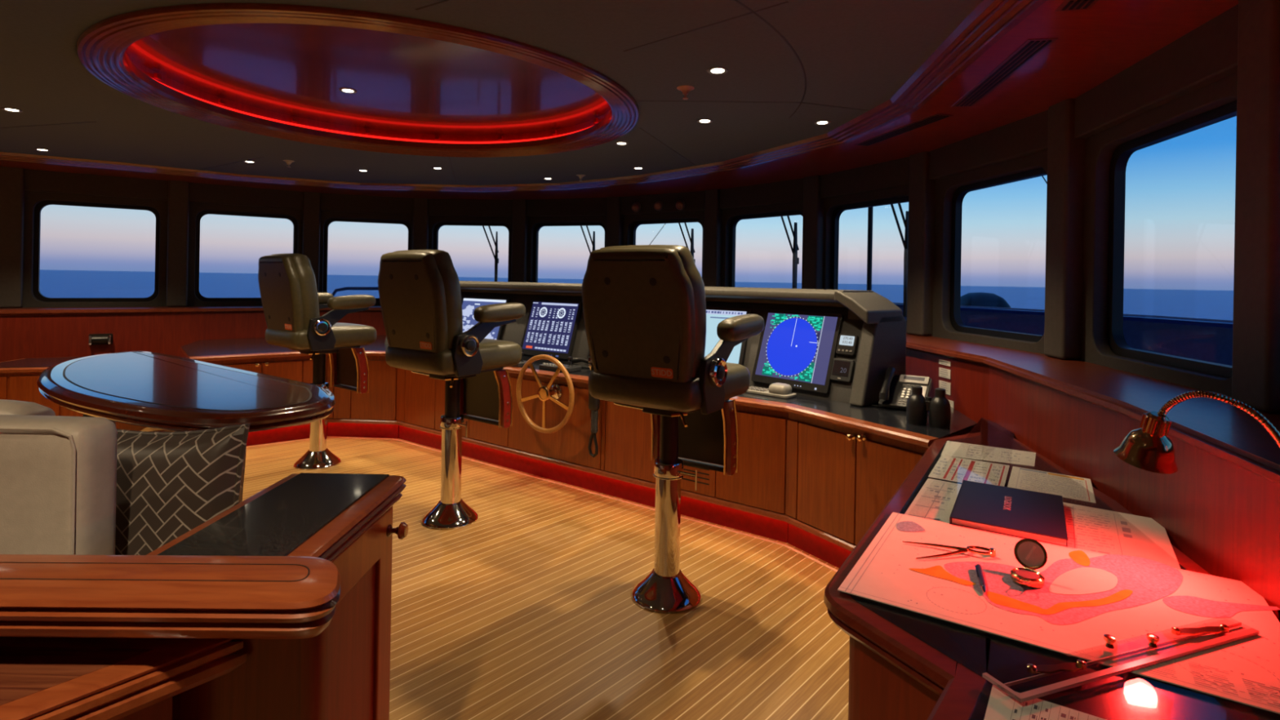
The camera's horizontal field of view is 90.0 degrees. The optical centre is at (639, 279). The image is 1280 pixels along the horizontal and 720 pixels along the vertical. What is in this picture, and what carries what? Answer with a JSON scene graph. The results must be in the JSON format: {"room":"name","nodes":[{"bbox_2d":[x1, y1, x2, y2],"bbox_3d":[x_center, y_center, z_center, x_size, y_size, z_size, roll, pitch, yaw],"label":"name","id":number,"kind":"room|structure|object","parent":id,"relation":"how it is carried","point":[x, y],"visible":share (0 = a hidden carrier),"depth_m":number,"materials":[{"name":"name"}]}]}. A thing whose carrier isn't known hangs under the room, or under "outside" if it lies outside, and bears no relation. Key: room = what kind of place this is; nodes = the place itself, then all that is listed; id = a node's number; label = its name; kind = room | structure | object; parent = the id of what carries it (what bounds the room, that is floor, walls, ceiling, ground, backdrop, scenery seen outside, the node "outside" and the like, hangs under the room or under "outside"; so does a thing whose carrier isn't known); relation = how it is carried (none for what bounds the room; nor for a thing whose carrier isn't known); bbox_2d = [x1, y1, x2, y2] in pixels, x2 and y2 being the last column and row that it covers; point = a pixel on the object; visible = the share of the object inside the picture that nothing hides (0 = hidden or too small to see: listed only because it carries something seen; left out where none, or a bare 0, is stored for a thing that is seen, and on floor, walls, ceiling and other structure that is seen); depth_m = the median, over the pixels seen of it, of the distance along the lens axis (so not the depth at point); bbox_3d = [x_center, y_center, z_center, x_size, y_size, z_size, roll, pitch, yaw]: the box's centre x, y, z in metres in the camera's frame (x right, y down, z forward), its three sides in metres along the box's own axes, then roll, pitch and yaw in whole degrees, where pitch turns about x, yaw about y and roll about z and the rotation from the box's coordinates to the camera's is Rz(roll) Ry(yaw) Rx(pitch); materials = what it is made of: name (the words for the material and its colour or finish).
{"room":"control cabin","nodes":[
{"label":"control cabin","id":0,"kind":"room"},
{"bbox_2d":[0,166,24,308],"bbox_3d":[-5.663,-0.384,5.758,0.204,1.270,0.199,1,0,0],"label":"wall","id":1,"kind":"structure","parent":0,"point":[11,179],"depth_m":5.71,"materials":[{"name":"wood"}]},
{"bbox_2d":[21,191,168,307],"bbox_3d":[-5.198,-0.276,6.149,1.100,1.470,0.771,1,0,0],"label":"wall","id":2,"kind":"structure","parent":0,"point":[32,198],"depth_m":6.04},
{"bbox_2d":[32,200,159,302],"bbox_3d":[-5.229,-0.265,6.195,0.870,1.037,0.609,1,0,0],"label":"window","id":3,"kind":"structure","parent":2,"relation":"in","point":[38,207],"depth_m":6.09,"materials":[{"name":"black rubber"}]},
{"bbox_2d":[24,168,168,200],"bbox_3d":[-5.158,-0.908,6.106,0.963,0.205,0.676,1,0,0],"label":"trim","id":4,"kind":"structure","parent":2,"relation":"attached to","point":[37,180],"depth_m":6.06,"materials":[{"name":"wood"}]},
{"bbox_2d":[0,0,1047,191],"bbox_3d":[-2.414,-0.943,2.408,7.615,0.058,8.313,1,0,0],"label":"trim","id":5,"kind":"structure","parent":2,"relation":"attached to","point":[992,20],"depth_m":3.96,"materials":[{"name":"brown wood"}]},
{"bbox_2d":[166,180,189,306],"bbox_3d":[-4.651,-0.366,6.443,0.203,1.270,0.195,1,0,0],"label":"wall","id":6,"kind":"structure","parent":0,"point":[178,191],"depth_m":6.38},
{"bbox_2d":[186,201,302,306],"bbox_3d":[-4.187,-0.258,6.845,1.080,1.470,0.781,1,0,0],"label":"wall","id":7,"kind":"structure","parent":0,"point":[195,208],"depth_m":6.65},
{"bbox_2d":[189,182,303,209],"bbox_3d":[-4.146,-0.890,6.802,0.944,0.205,0.684,1,0,0],"label":"trim","id":8,"kind":"structure","parent":7,"relation":"attached to","point":[198,193],"depth_m":6.75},
{"bbox_2d":[195,210,297,301],"bbox_3d":[-4.219,-0.247,6.890,0.861,1.037,0.622,1,0,0],"label":"window","id":9,"kind":"structure","parent":7,"relation":"in","point":[200,215],"depth_m":6.74,"materials":[{"name":"black rubber"}]},
{"bbox_2d":[302,191,320,292],"bbox_3d":[-3.665,-0.349,7.134,0.199,1.270,0.186,1,0,0],"label":"wall","id":10,"kind":"structure","parent":0,"point":[312,201],"depth_m":7.08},
{"bbox_2d":[319,210,413,306],"bbox_3d":[-3.139,-0.240,7.386,1.203,1.470,0.476,1,0,0],"label":"wall","id":11,"kind":"structure","parent":0,"point":[325,215],"depth_m":7.28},
{"bbox_2d":[320,193,413,215],"bbox_3d":[-3.110,-0.872,7.337,1.049,0.205,0.416,1,0,0],"label":"trim","id":12,"kind":"structure","parent":11,"relation":"attached to","point":[329,202],"depth_m":7.30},
{"bbox_2d":[323,217,411,301],"bbox_3d":[-3.157,-0.229,7.438,0.976,1.037,0.383,1,0,0],"label":"window","id":13,"kind":"structure","parent":11,"relation":"in","point":[329,221],"depth_m":7.32,"materials":[{"name":"black rubber"}]},
{"bbox_2d":[412,198,429,249],"bbox_3d":[-2.575,-0.330,7.521,0.183,1.270,0.158,1,0,0],"label":"wall","id":14,"kind":"structure","parent":0,"point":[420,206],"depth_m":7.45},
{"bbox_2d":[428,215,512,281],"bbox_3d":[-1.989,-0.220,7.558,1.282,1.470,0.117,1,0,0],"label":"wall","id":15,"kind":"structure","parent":0,"point":[433,220],"depth_m":7.53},
{"bbox_2d":[428,198,512,217],"bbox_3d":[-1.980,-0.852,7.505,1.122,0.205,0.105,1,0,0],"label":"trim","id":16,"kind":"structure","parent":15,"relation":"attached to","point":[449,207],"depth_m":7.48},
{"bbox_2d":[433,222,510,281],"bbox_3d":[-1.987,-0.208,7.612,1.021,1.037,0.087,1,0,0],"label":"window","id":17,"kind":"structure","parent":15,"relation":"in","point":[440,224],"depth_m":7.59,"materials":[{"name":"black rubber"}]},
{"bbox_2d":[140,422,849,719],"bbox_3d":[-2.724,1.383,2.650,10.600,0.060,11.300,1,0,0],"label":"floor","id":18,"kind":"structure","parent":0,"point":[526,610],"depth_m":2.69,"materials":[{"name":"brown wood"}]},
{"bbox_2d":[0,356,146,431],"bbox_3d":[-4.419,0.936,4.989,1.011,0.614,1.058,1,0,0],"label":"base cabinet","id":19,"kind":"object","parent":18,"relation":"on","point":[19,378],"visible":0.22,"depth_m":4.62,"materials":[{"name":"brown wood"}]},
{"bbox_2d":[0,636,246,719],"bbox_3d":[-1.164,0.957,0.775,1.097,0.846,0.431,1,0,0],"label":"desk","id":20,"kind":"object","parent":18,"relation":"on","point":[42,678],"visible":0.85,"depth_m":0.90,"materials":[{"name":"brown wood"}]},
{"bbox_2d":[0,554,340,719],"bbox_3d":[-1.177,0.902,0.947,1.477,0.956,0.186,1,0,0],"label":"rail","id":21,"kind":"object","parent":18,"relation":"on","point":[282,608],"visible":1,"depth_m":0.92,"materials":[{"name":"brown wood"}]},
{"bbox_2d":[204,354,328,445],"bbox_3d":[-3.196,0.987,5.408,1.011,0.715,1.000,1,0,0],"label":"base cabinet","id":22,"kind":"object","parent":18,"relation":"on","point":[298,368],"visible":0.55,"depth_m":5.32,"materials":[{"name":"brown wood"}]},
{"bbox_2d":[146,472,408,719],"bbox_3d":[-0.729,0.935,1.327,0.315,0.904,0.569,1,0,0],"label":"base cabinet","id":23,"kind":"object","parent":18,"relation":"on","point":[345,520],"visible":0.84,"depth_m":1.38,"materials":[{"name":"brown wood"}]},
{"bbox_2d":[257,253,376,470],"bbox_3d":[-2.375,0.586,4.715,0.705,1.545,0.678,1,0,37],"label":"chair","id":24,"kind":"object","parent":18,"relation":"on","point":[291,301],"visible":0.98,"depth_m":4.55,"materials":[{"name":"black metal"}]},
{"bbox_2d":[271,253,319,329],"bbox_3d":[-2.474,0.093,4.572,0.542,0.564,0.225,1,0,37],"label":"cushion","id":25,"kind":"object","parent":24,"relation":"on","point":[295,304],"depth_m":4.40,"materials":[{"name":"black leather"}]},
{"bbox_2d":[265,322,376,349],"bbox_3d":[-2.355,0.409,4.738,0.530,0.170,0.620,1,0,37],"label":"seat cushion","id":26,"kind":"object","parent":24,"relation":"on","point":[341,335],"depth_m":4.52,"materials":[{"name":"black leather"}]},
{"bbox_2d":[326,354,399,438],"bbox_3d":[-2.387,1.001,5.690,0.872,0.715,0.436,1,0,0],"label":"base cabinet","id":27,"kind":"object","parent":18,"relation":"on","point":[372,414],"visible":0.62,"depth_m":5.51,"materials":[{"name":"brown wood"}]},
{"bbox_2d":[377,249,525,529],"bbox_3d":[-1.089,0.608,3.684,0.705,1.545,0.678,1,0,35],"label":"chair","id":28,"kind":"object","parent":18,"relation":"on","point":[420,294],"visible":1,"depth_m":3.51,"materials":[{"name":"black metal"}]},
{"bbox_2d":[393,249,462,349],"bbox_3d":[-1.183,0.116,3.538,0.542,0.564,0.225,1,0,35],"label":"cushion","id":29,"kind":"object","parent":28,"relation":"on","point":[422,320],"depth_m":3.37,"materials":[{"name":"black leather"}]},
{"bbox_2d":[385,338,521,375],"bbox_3d":[-1.069,0.431,3.708,0.530,0.170,0.620,1,0,35],"label":"seat cushion","id":30,"kind":"object","parent":28,"relation":"on","point":[445,358],"depth_m":3.47,"materials":[{"name":"black leather"}]},
{"bbox_2d":[395,368,788,542],"bbox_3d":[-0.518,1.034,4.630,3.153,0.715,2.445,1,0,0],"label":"base cabinet","id":31,"kind":"object","parent":18,"relation":"on","point":[752,500],"visible":0.59,"depth_m":4.13,"materials":[{"name":"brown wood"}]},
{"bbox_2d":[515,354,574,433],"bbox_3d":[-0.641,0.764,4.292,0.433,0.526,0.321,1,0,0],"label":"steering wheel","id":32,"kind":"object","parent":31,"relation":"attached to","point":[544,393],"visible":1,"depth_m":4.29,"materials":[{"name":"brown wood"}]},
{"bbox_2d":[181,335,977,448],"bbox_3d":[-1.276,0.649,4.909,5.970,0.035,4.421,1,0,0],"label":"countertop","id":33,"kind":"structure","parent":31,"relation":"on","point":[890,423],"depth_m":3.46,"materials":[{"name":"stone"}]},
{"bbox_2d":[587,391,599,457],"bbox_3d":[-0.299,0.876,4.150,0.073,0.545,0.078,1,0,0],"label":"cord","id":34,"kind":"object","parent":33,"relation":"hanging from","point":[593,403],"visible":0.86,"depth_m":4.13,"materials":[{"name":"black plastic"}]},
{"bbox_2d":[384,280,906,407],"bbox_3d":[-0.457,0.339,4.944,3.978,0.617,3.105,1,0,0],"label":"console","id":35,"kind":"object","parent":33,"relation":"on","point":[879,325],"visible":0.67,"depth_m":3.72},
{"bbox_2d":[462,295,510,340],"bbox_3d":[-1.409,0.373,5.620,0.582,0.453,0.480,1,0,0],"label":"monitor","id":36,"kind":"object","parent":35,"relation":"attached to","point":[469,304],"visible":0.3,"depth_m":5.67,"materials":[{"name":"glass"}]},
{"bbox_2d":[520,298,582,359],"bbox_3d":[-0.714,0.385,5.119,0.533,0.453,0.444,1,0,0],"label":"monitor","id":37,"kind":"object","parent":35,"relation":"attached to","point":[551,327],"visible":0.91,"depth_m":5.10,"materials":[{"name":"glass"}]},
{"bbox_2d":[459,280,873,307],"bbox_3d":[-0.515,0.079,5.052,4.579,0.100,0.520,1,0,36],"label":"hood","id":38,"kind":"object","parent":35,"relation":"attached to","point":[714,295],"depth_m":4.18,"materials":[{"name":"plastic"}]},
{"bbox_2d":[704,306,751,365],"bbox_3d":[0.458,0.406,4.273,0.533,0.453,0.444,1,0,0],"label":"monitor","id":39,"kind":"object","parent":35,"relation":"attached to","point":[714,315],"visible":0.35,"depth_m":4.24,"materials":[{"name":"black plastic"}]},
{"bbox_2d":[751,309,844,394],"bbox_3d":[0.935,0.414,3.844,0.470,0.453,0.516,1,0,0],"label":"monitor","id":40,"kind":"object","parent":35,"relation":"attached to","point":[797,349],"visible":1,"depth_m":3.81,"materials":[{"name":"black plastic"}]},
{"bbox_2d":[830,358,854,382],"bbox_3d":[1.127,0.504,3.575,0.123,0.123,0.132,1,0,0],"label":"display","id":41,"kind":"object","parent":35,"relation":"attached to","point":[842,370],"visible":1,"depth_m":3.56,"materials":[{"name":"grey plastic"}]},
{"bbox_2d":[835,333,858,355],"bbox_3d":[1.165,0.366,3.599,0.110,0.114,0.117,1,0,0],"label":"display","id":42,"kind":"object","parent":35,"relation":"attached to","point":[846,344],"visible":1,"depth_m":3.58,"materials":[{"name":"black plastic"}]},
{"bbox_2d":[834,290,902,324],"bbox_3d":[1.291,0.149,3.610,0.382,0.177,0.210,1,0,-40],"label":"hood","id":43,"kind":"object","parent":35,"relation":"attached to","point":[857,307],"depth_m":3.56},
{"bbox_2d":[745,382,796,399],"bbox_3d":[0.758,0.632,3.739,0.284,0.072,0.274,1,0,0],"label":"trackball","id":44,"kind":"object","parent":33,"relation":"on","point":[781,390],"visible":0.92,"depth_m":3.66,"materials":[{"name":"white plastic"}]},
{"bbox_2d":[871,366,932,410],"bbox_3d":[1.404,0.578,3.408,0.324,0.204,0.300,1,0,0],"label":"desk telephone","id":45,"kind":"object","parent":33,"relation":"on","point":[895,390],"visible":0.66,"depth_m":3.40,"materials":[{"name":"grey plastic"}]},
{"bbox_2d":[906,385,951,428],"bbox_3d":[1.353,0.591,3.007,0.177,0.176,0.163,1,0,0],"label":"binoculars","id":46,"kind":"object","parent":33,"relation":"on","point":[917,406],"visible":1,"depth_m":2.98,"materials":[{"name":"black plastic"}]},
{"bbox_2d":[582,244,764,613],"bbox_3d":[0.123,0.630,2.836,0.705,1.545,0.678,1,0,33],"label":"chair","id":47,"kind":"object","parent":18,"relation":"on","point":[644,306],"visible":1,"depth_m":2.64,"materials":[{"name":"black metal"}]},
{"bbox_2d":[600,244,706,377],"bbox_3d":[0.035,0.137,2.686,0.542,0.564,0.225,1,0,33],"label":"cushion","id":48,"kind":"object","parent":47,"relation":"on","point":[637,340],"depth_m":2.54,"materials":[{"name":"black leather"}]},
{"bbox_2d":[588,362,750,412],"bbox_3d":[0.142,0.453,2.860,0.530,0.170,0.620,1,0,33],"label":"seat cushion","id":49,"kind":"object","parent":47,"relation":"on","point":[650,387],"depth_m":2.59,"materials":[{"name":"black leather"}]},
{"bbox_2d":[783,413,969,568],"bbox_3d":[1.165,1.063,3.193,0.794,0.715,0.976,1,0,0],"label":"base cabinet","id":50,"kind":"object","parent":18,"relation":"on","point":[839,479],"visible":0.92,"depth_m":3.14,"materials":[{"name":"brown wood"}]},
{"bbox_2d":[823,417,1279,719],"bbox_3d":[0.992,1.042,1.956,1.545,0.752,2.473,1,0,0],"label":"desk","id":51,"kind":"object","parent":18,"relation":"on","point":[904,664],"visible":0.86,"depth_m":1.17,"materials":[{"name":"brown wood"}]},
{"bbox_2d":[928,455,1009,486],"bbox_3d":[1.166,0.674,2.257,0.367,0.001,0.412,1,0,0],"label":"sheet","id":52,"kind":"object","parent":51,"relation":"on","point":[957,469],"visible":0.95,"depth_m":2.25,"materials":[{"name":"paper"}]},
{"bbox_2d":[940,440,1035,466],"bbox_3d":[1.359,0.677,2.512,0.404,0.001,0.361,1,0,0],"label":"sheet","id":53,"kind":"object","parent":51,"relation":"on","point":[955,449],"visible":1,"depth_m":2.49,"materials":[{"name":"paper"}]},
{"bbox_2d":[949,480,1067,546],"bbox_3d":[1.054,0.655,1.829,0.431,0.022,0.471,1,0,0],"label":"book","id":54,"kind":"object","parent":51,"relation":"on","point":[1037,516],"visible":1,"depth_m":1.77,"materials":[{"name":"paper"}]},
{"bbox_2d":[904,478,1180,568],"bbox_3d":[1.078,0.672,1.808,0.799,0.001,0.712,1,0,0],"label":"sheet","id":55,"kind":"object","parent":51,"relation":"on","point":[1095,530],"visible":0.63,"depth_m":1.75,"materials":[{"name":"paper"}]},
{"bbox_2d":[983,684,1106,719],"bbox_3d":[0.586,0.664,0.927,0.272,0.001,0.245,1,0,0],"label":"sheet","id":56,"kind":"object","parent":51,"relation":"on","point":[1001,705],"visible":0.95,"depth_m":0.99,"materials":[{"name":"paper"}]},
{"bbox_2d":[1007,466,1095,502],"bbox_3d":[1.367,0.677,2.135,0.344,0.001,0.382,1,0,0],"label":"sheet","id":57,"kind":"object","parent":51,"relation":"on","point":[1073,487],"visible":1,"depth_m":2.12,"materials":[{"name":"paper"}]},
{"bbox_2d":[837,511,1279,714],"bbox_3d":[0.886,0.662,1.377,0.937,0.004,0.878,1,0,0],"label":"chart","id":58,"kind":"object","parent":51,"relation":"on","point":[1086,596],"visible":0.98,"depth_m":1.31,"materials":[{"name":"paper"}]},
{"bbox_2d":[902,541,995,559],"bbox_3d":[0.748,0.648,1.549,0.202,0.017,0.099,1,0,0],"label":"divider","id":59,"kind":"object","parent":58,"relation":"on","point":[992,551],"visible":1,"depth_m":1.53,"materials":[{"name":"gold metal"}]},
{"bbox_2d":[1010,538,1047,588],"bbox_3d":[0.851,0.620,1.400,0.102,0.076,0.115,1,0,0],"label":"compass","id":60,"kind":"object","parent":58,"relation":"on","point":[1030,553],"visible":1,"depth_m":1.42,"materials":[{"name":"gold metal"}]},
{"bbox_2d":[1017,541,1044,566],"bbox_3d":[0.875,0.614,1.433,0.052,0.048,0.022,1,0,36],"label":"mirror","id":61,"kind":"object","parent":60,"relation":"attached to","point":[1029,553],"depth_m":1.43,"materials":[{"name":"grey metal"}]},
{"bbox_2d":[982,622,1259,702],"bbox_3d":[0.863,0.647,1.124,0.598,0.025,0.267,1,0,0],"label":"ruler","id":62,"kind":"object","parent":58,"relation":"on","point":[1046,670],"visible":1,"depth_m":1.09,"materials":[{"name":"white plastic"}]},
{"bbox_2d":[1113,390,1279,474],"bbox_3d":[1.224,0.453,1.354,0.297,0.433,0.278,1,0,0],"label":"gooseneck lamp","id":63,"kind":"object","parent":51,"relation":"on","point":[1148,447],"visible":1,"depth_m":1.39,"materials":[{"name":"gold metal"}]},
{"bbox_3d":[-2.172,1.262,1.975,2.300,0.200,2.050,1,0,0],"label":"platform","id":64,"kind":"object","parent":18,"relation":"on","visible":0},
{"bbox_2d":[0,399,117,555],"bbox_3d":[-1.890,0.718,1.628,1.635,0.899,0.784,1,0,0],"label":"settee","id":65,"kind":"object","parent":64,"relation":"on","point":[58,474],"visible":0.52,"depth_m":1.25,"materials":[{"name":"beige leather"}]},
{"bbox_2d":[0,399,55,415],"bbox_3d":[-1.950,0.550,1.880,0.400,0.400,0.180,1,0,0],"label":"cushion","id":66,"kind":"object","parent":65,"relation":"on","point":[6,406],"depth_m":1.87,"materials":[{"name":"beige leather"}]},
{"bbox_2d":[115,423,249,555],"bbox_3d":[-1.125,0.550,1.500,0.460,0.454,0.193,1,0,8],"label":"cushion","id":67,"kind":"object","parent":65,"relation":"on","point":[169,484],"visible":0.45,"depth_m":1.44,"materials":[{"name":"fabric"}]},
{"bbox_2d":[36,351,336,431],"bbox_3d":[-1.936,0.781,2.705,1.761,0.771,1.579,1,0,0],"label":"table","id":68,"kind":"object","parent":64,"relation":"on","point":[144,388],"visible":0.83,"depth_m":2.27,"materials":[{"name":"brown wood"}]},
{"bbox_2d":[511,199,528,282],"bbox_3d":[-1.399,-0.309,7.472,0.186,1.270,0.162,1,0,0],"label":"wall","id":69,"kind":"structure","parent":0,"point":[520,220],"depth_m":7.41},
{"bbox_2d":[527,215,606,282],"bbox_3d":[-0.821,-0.199,7.336,1.228,1.470,0.476,1,0,0],"label":"wall","id":70,"kind":"structure","parent":0,"point":[533,221],"depth_m":7.42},
{"bbox_2d":[526,197,606,217],"bbox_3d":[-0.827,-0.832,7.287,1.074,0.205,0.417,1,0,0],"label":"trim","id":71,"kind":"structure","parent":70,"relation":"attached to","point":[593,206],"depth_m":7.26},
{"bbox_2d":[533,222,605,282],"bbox_3d":[-0.803,-0.188,7.388,0.979,1.037,0.376,1,0,0],"label":"window","id":72,"kind":"structure","parent":70,"relation":"in","point":[539,226],"depth_m":7.51,"materials":[{"name":"black rubber"}]},
{"bbox_2d":[605,196,622,247],"bbox_3d":[-0.278,-0.290,7.084,0.199,1.270,0.185,1,0,0],"label":"wall","id":73,"kind":"structure","parent":0,"point":[614,237],"depth_m":7.02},
{"bbox_2d":[0,0,1238,199],"bbox_3d":[-2.574,-0.969,2.515,9.620,0.032,10.230,1,0,0],"label":"ceiling","id":74,"kind":"structure","parent":0,"point":[1093,45],"depth_m":3.07,"materials":[{"name":"brown wood"}]},
{"bbox_2d":[0,0,983,185],"bbox_3d":[-2.413,-0.977,2.414,7.340,0.030,8.028,1,0,0],"label":"ceiling panel","id":75,"kind":"object","parent":74,"relation":"attached to","point":[852,54],"visible":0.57,"depth_m":2.94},
{"bbox_2d":[75,3,639,157],"bbox_3d":[-1.323,-1.005,3.500,2.640,0.176,2.640,1,0,0],"label":"dome","id":76,"kind":"object","parent":75,"relation":"attached to","point":[423,87],"visible":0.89,"depth_m":3.35,"materials":[{"name":"brown wood"}]},
{"bbox_2d":[854,113,953,146],"bbox_3d":[1.535,-0.879,3.796,0.270,0.008,0.813,1,0,0],"label":"ceiling vent","id":77,"kind":"object","parent":74,"relation":"in","point":[937,117],"visible":1,"depth_m":3.72,"materials":[{"name":"black metal"}]},
{"bbox_2d":[951,37,1057,106],"bbox_3d":[1.551,-0.879,2.787,0.254,0.008,0.916,1,0,0],"label":"ceiling vent","id":78,"kind":"object","parent":74,"relation":"in","point":[1029,49],"visible":1,"depth_m":2.67,"materials":[{"name":"black metal"}]},
{"bbox_2d":[1054,0,1098,11],"bbox_3d":[1.400,-0.882,2.044,0.120,0.008,0.118,1,0,0],"label":"ceiling vent","id":79,"kind":"object","parent":74,"relation":"in","point":[1067,5],"visible":1,"depth_m":2.05,"materials":[{"name":"black metal"}]},
{"bbox_2d":[0,311,1279,622],"bbox_3d":[-2.297,0.850,3.957,8.094,1.020,6.440,1,0,0],"label":"wall","id":80,"kind":"structure","parent":0,"point":[1224,516],"depth_m":2.30,"materials":[{"name":"brown wood"}]},
{"bbox_2d":[246,436,838,572],"bbox_3d":[-1.126,1.380,4.115,4.702,0.002,2.826,1,0,0],"label":"trim","id":81,"kind":"structure","parent":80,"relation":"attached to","point":[580,489],"depth_m":4.08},
{"bbox_2d":[0,305,1279,484],"bbox_3d":[-2.221,0.334,4.104,8.788,0.045,6.972,1,0,0],"label":"window sill","id":82,"kind":"structure","parent":80,"relation":"attached to","point":[1221,429],"depth_m":2.23,"materials":[{"name":"brown wood"}]},
{"bbox_2d":[622,210,704,279],"bbox_3d":[0.263,-0.180,6.794,1.124,1.470,0.781,1,0,0],"label":"wall","id":83,"kind":"structure","parent":0,"point":[628,220],"depth_m":6.83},
{"bbox_2d":[621,191,704,214],"bbox_3d":[0.245,-0.813,6.750,0.987,0.205,0.686,1,0,0],"label":"trim","id":84,"kind":"structure","parent":83,"relation":"attached to","point":[694,201],"depth_m":6.70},
{"bbox_2d":[630,217,702,256],"bbox_3d":[0.293,-0.168,6.840,0.872,1.037,0.605,1,0,0],"label":"window","id":85,"kind":"structure","parent":83,"relation":"in","point":[637,224],"depth_m":6.90,"materials":[{"name":"black rubber"}]},
{"bbox_2d":[702,189,722,286],"bbox_3d":[0.738,-0.272,6.404,0.204,1.270,0.201,1,0,0],"label":"wall","id":86,"kind":"structure","parent":0,"point":[713,220],"depth_m":6.34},
{"bbox_2d":[720,201,803,287],"bbox_3d":[1.161,-0.165,5.982,0.862,1.470,1.031,1,0,0],"label":"wall","id":87,"kind":"structure","parent":0,"point":[728,215],"depth_m":6.29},
{"bbox_2d":[719,177,803,209],"bbox_3d":[1.131,-0.798,5.949,0.755,0.205,0.902,1,0,0],"label":"trim","id":88,"kind":"structure","parent":87,"relation":"attached to","point":[792,190],"depth_m":5.90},
{"bbox_2d":[728,210,803,287],"bbox_3d":[1.203,-0.152,6.017,0.682,1.037,0.817,1,0,0],"label":"window","id":89,"kind":"structure","parent":87,"relation":"in","point":[735,220],"depth_m":6.34,"materials":[{"name":"black metal"}]},
{"bbox_2d":[780,215,799,288],"bbox_3d":[1.341,-0.232,5.945,0.232,0.990,0.237,1,0,0],"label":"windscreen wiper","id":90,"kind":"object","parent":89,"relation":"attached to","point":[795,260],"visible":0.52,"depth_m":5.84,"materials":[{"name":"metal"}]},
{"bbox_2d":[801,175,824,288],"bbox_3d":[1.494,-0.259,5.481,0.193,1.270,0.202,1,0,0],"label":"wall","id":91,"kind":"structure","parent":0,"point":[813,218],"depth_m":5.41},
{"bbox_2d":[822,185,909,333],"bbox_3d":[1.787,-0.154,4.987,0.568,1.470,1.145,1,0,0],"label":"wall","id":92,"kind":"structure","parent":0,"point":[831,203],"depth_m":5.30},
{"bbox_2d":[820,156,909,198],"bbox_3d":[1.750,-0.787,4.965,0.495,0.205,0.996,1,0,0],"label":"trim","id":93,"kind":"structure","parent":92,"relation":"attached to","point":[894,173],"depth_m":4.91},
{"bbox_2d":[831,195,908,325],"bbox_3d":[1.836,-0.141,5.010,0.466,1.037,0.946,1,0,0],"label":"window frame","id":94,"kind":"structure","parent":92,"relation":"in","point":[839,210],"depth_m":5.39,"materials":[{"name":"black metal"}]},
{"bbox_2d":[890,203,908,316],"bbox_3d":[1.949,-0.221,4.904,0.184,0.990,0.263,1,0,0],"label":"windscreen wiper","id":95,"kind":"object","parent":94,"relation":"attached to","point":[905,220],"visible":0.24,"depth_m":4.79,"materials":[{"name":"metal"}]},
{"bbox_2d":[931,150,1047,354],"bbox_3d":[2.101,-0.148,3.807,0.220,1.470,1.395,1,0,0],"label":"wall","id":96,"kind":"structure","parent":0,"point":[945,188],"depth_m":4.25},
{"bbox_2d":[928,110,1048,180],"bbox_3d":[2.060,-0.782,3.802,0.196,0.205,1.235,1,0,0],"label":"trim","id":97,"kind":"structure","parent":96,"relation":"attached to","point":[1028,135],"depth_m":3.71,"materials":[{"name":"wood"}]},
{"bbox_2d":[950,167,1046,342],"bbox_3d":[2.155,-0.136,3.814,0.159,1.037,1.019,1,0,0],"label":"window","id":98,"kind":"structure","parent":96,"relation":"in","point":[959,194],"depth_m":4.21,"materials":[{"name":"black rubber"}]},
{"bbox_2d":[1044,98,1085,359],"bbox_3d":[2.115,-0.248,3.155,0.144,1.270,0.173,1,0,0],"label":"wall","id":99,"kind":"structure","parent":0,"point":[1065,185],"depth_m":3.08,"materials":[{"name":"paint"}]},
{"bbox_2d":[906,71,1237,397],"bbox_3d":[2.048,-0.149,3.184,0.330,1.470,2.712,1,0,0],"label":"window frame","id":100,"kind":"structure","parent":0,"point":[1100,148],"depth_m":2.97,"materials":[{"name":"metal"}]},
{"bbox_2d":[1074,4,1238,138],"bbox_3d":[2.016,-0.782,2.522,0.277,0.205,1.209,1,0,0],"label":"wall panel","id":101,"kind":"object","parent":100,"relation":"attached to","point":[1206,55],"depth_m":2.39,"materials":[{"name":"wood"}]},
{"bbox_2d":[1106,100,1236,377],"bbox_3d":[2.110,-0.137,2.502,0.229,1.037,1.011,1,0,0],"label":"window","id":102,"kind":"structure","parent":100,"relation":"in","point":[1117,344],"depth_m":2.90,"materials":[{"name":"black metal"}]},
{"bbox_2d":[1231,0,1279,413],"bbox_3d":[1.878,-0.252,1.881,0.167,1.270,0.189,1,0,0],"label":"pillar","id":103,"kind":"structure","parent":0,"point":[1255,370],"depth_m":1.87,"materials":[{"name":"wood"}]},
{"bbox_3d":[-2.679,1.633,2.750,11.500,0.440,12.500,1,0,0],"label":"deck","id":104,"kind":"object","parent":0,"visible":0},
{"bbox_2d":[866,206,873,290],"bbox_3d":[2.114,-0.013,5.900,0.044,3.900,0.043,1,0,0],"label":"post","id":105,"kind":"object","parent":104,"relation":"on","point":[869,251],"visible":0.31,"depth_m":5.88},
{"label":"outside","id":106,"kind":"structure","parent":0,"visible":0},
{"bbox_2d":[960,292,1010,307],"bbox_3d":[3.502,1.044,6.600,0.500,1.835,0.600,1,0,0],"label":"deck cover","id":107,"kind":"object","parent":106,"point":[974,299],"visible":0.24,"depth_m":6.41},
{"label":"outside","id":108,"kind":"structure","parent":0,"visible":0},
{"bbox_2d":[39,269,1233,319],"bbox_3d":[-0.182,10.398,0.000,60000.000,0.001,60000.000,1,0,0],"label":"sea","id":109,"kind":"structure","parent":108,"point":[1197,304],"depth_m":620.64,"materials":[{"name":"liquid"}]},
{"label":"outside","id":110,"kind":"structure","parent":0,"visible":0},
{"bbox_2d":[893,302,1233,365],"bbox_3d":[2.768,1.097,5.020,2.348,1.703,7.269,1,0,0],"label":"bulwark","id":111,"kind":"object","parent":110,"point":[1206,340],"visible":0.16,"depth_m":4.59,"materials":[{"name":"paint"}]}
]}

